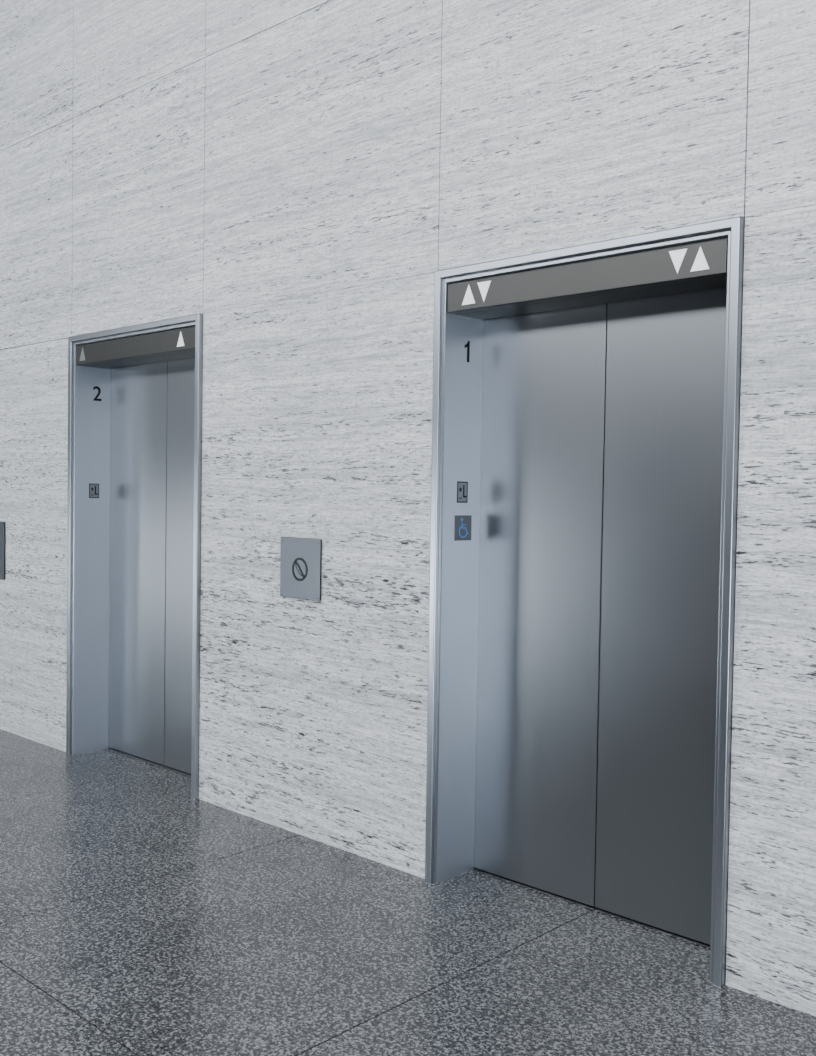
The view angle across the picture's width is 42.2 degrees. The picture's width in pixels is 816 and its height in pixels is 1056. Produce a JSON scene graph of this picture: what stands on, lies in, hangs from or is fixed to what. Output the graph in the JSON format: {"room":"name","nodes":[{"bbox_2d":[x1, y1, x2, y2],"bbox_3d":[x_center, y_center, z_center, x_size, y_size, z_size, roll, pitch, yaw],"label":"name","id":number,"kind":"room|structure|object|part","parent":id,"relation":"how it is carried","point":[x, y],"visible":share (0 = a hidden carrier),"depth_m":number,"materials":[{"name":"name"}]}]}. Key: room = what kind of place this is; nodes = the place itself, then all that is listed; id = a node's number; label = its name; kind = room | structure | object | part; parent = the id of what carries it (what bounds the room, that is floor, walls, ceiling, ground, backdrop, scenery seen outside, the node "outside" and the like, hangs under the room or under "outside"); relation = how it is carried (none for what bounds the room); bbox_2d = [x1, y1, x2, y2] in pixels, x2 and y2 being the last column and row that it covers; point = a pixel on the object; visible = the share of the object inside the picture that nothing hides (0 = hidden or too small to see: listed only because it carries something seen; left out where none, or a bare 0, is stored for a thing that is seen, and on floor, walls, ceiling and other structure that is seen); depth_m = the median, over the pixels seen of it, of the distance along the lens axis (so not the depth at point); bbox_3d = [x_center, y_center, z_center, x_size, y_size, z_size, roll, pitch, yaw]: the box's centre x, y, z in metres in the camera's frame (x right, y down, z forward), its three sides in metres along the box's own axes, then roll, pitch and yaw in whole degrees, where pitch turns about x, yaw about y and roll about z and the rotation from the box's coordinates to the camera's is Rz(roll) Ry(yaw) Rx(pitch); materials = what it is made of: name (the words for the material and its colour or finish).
{"room":"elevator lobby","nodes":[
{"label":"elevator lobby","id":0,"kind":"room"},
{"bbox_2d":[0,0,815,1016],"bbox_3d":[-1.352,-1.672,5.714,29.351,5.998,0.300,3,2,43],"label":"wall","id":1,"kind":"structure","parent":0,"point":[298,177],"depth_m":4.45,"materials":[{"name":"stone"}]},
{"bbox_2d":[0,521,4,579],"bbox_3d":[-2.632,0.138,6.739,0.280,0.365,0.013,3,2,43],"label":"panel","id":2,"kind":"object","parent":1,"relation":"attached to","point":[2,524],"visible":1,"depth_m":6.65,"materials":[{"name":"grey metal"}]},
{"bbox_2d":[66,313,202,799],"bbox_3d":[-1.395,0.126,5.755,1.265,2.400,0.304,3,2,43],"label":"elevator","id":3,"kind":"object","parent":1,"relation":"attached to","point":[135,392],"visible":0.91,"depth_m":5.99,"materials":[{"name":"metal"}]},
{"bbox_3d":[-1.393,-0.968,5.704,1.165,0.109,0.204,3,2,43],"label":"header trim","id":4,"kind":"part","parent":3,"relation":"part of","materials":[{"name":"black"}]},
{"bbox_3d":[-1.449,-0.961,5.646,1.157,0.109,0.059,3,2,43],"label":"header panel","id":5,"kind":"part","parent":3,"relation":"part of","materials":[{"name":"grey metal"}]},
{"bbox_3d":[-1.537,0.178,6.040,0.591,2.257,0.035,3,2,43],"label":"door","id":6,"kind":"part","parent":3,"relation":"part of","materials":[{"name":"metal"}]},
{"bbox_3d":[-1.339,1.322,5.871,1.165,0.004,0.028,3,2,43],"label":"sill","id":7,"kind":"part","parent":3,"relation":"part of","materials":[{"name":"metal"}]},
{"bbox_3d":[-1.105,0.198,5.633,0.591,2.257,0.035,3,2,43],"label":"door","id":8,"kind":"part","parent":3,"relation":"part of","materials":[{"name":"metal"}]},
{"bbox_2d":[280,537,321,600],"bbox_3d":[-0.477,0.179,4.702,0.270,0.270,0.013,3,2,43],"label":"panel","id":9,"kind":"object","parent":1,"relation":"attached to","point":[300,558],"visible":1,"depth_m":4.69,"materials":[{"name":"grey metal"}]},
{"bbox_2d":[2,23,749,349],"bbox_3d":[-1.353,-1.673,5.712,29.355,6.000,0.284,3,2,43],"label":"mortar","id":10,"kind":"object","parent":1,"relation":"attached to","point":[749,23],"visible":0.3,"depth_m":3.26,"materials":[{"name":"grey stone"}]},
{"bbox_2d":[425,216,744,986],"bbox_3d":[0.646,0.219,3.827,1.265,2.400,0.304,3,2,43],"label":"elevator","id":11,"kind":"object","parent":1,"relation":"attached to","point":[586,402],"visible":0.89,"depth_m":3.90,"materials":[{"name":"metal"}]},
{"bbox_3d":[0.505,0.271,4.113,0.591,2.257,0.035,3,2,43],"label":"door","id":12,"kind":"part","parent":11,"relation":"part of","materials":[{"name":"metal"}]},
{"bbox_3d":[0.593,-0.869,3.718,1.157,0.109,0.059,3,2,43],"label":"header panel","id":13,"kind":"part","parent":11,"relation":"part of","materials":[{"name":"grey metal"}]},
{"bbox_3d":[0.648,-0.876,3.777,1.165,0.109,0.204,3,2,43],"label":"header trim","id":14,"kind":"part","parent":11,"relation":"part of","materials":[{"name":"black"}]},
{"bbox_3d":[0.702,1.415,3.944,1.165,0.004,0.028,3,2,43],"label":"sill","id":15,"kind":"part","parent":11,"relation":"part of","materials":[{"name":"metal"}]},
{"bbox_3d":[0.936,0.291,3.705,0.591,2.257,0.035,3,2,43],"label":"door","id":16,"kind":"part","parent":11,"relation":"part of","materials":[{"name":"metal"}]},
{"bbox_2d":[0,729,815,1055],"bbox_3d":[-4.386,1.409,2.649,29.355,0.060,9.600,3,2,43],"label":"floor","id":17,"kind":"structure","parent":0,"point":[286,947],"depth_m":3.53,"materials":[{"name":"stone"}]}
]}

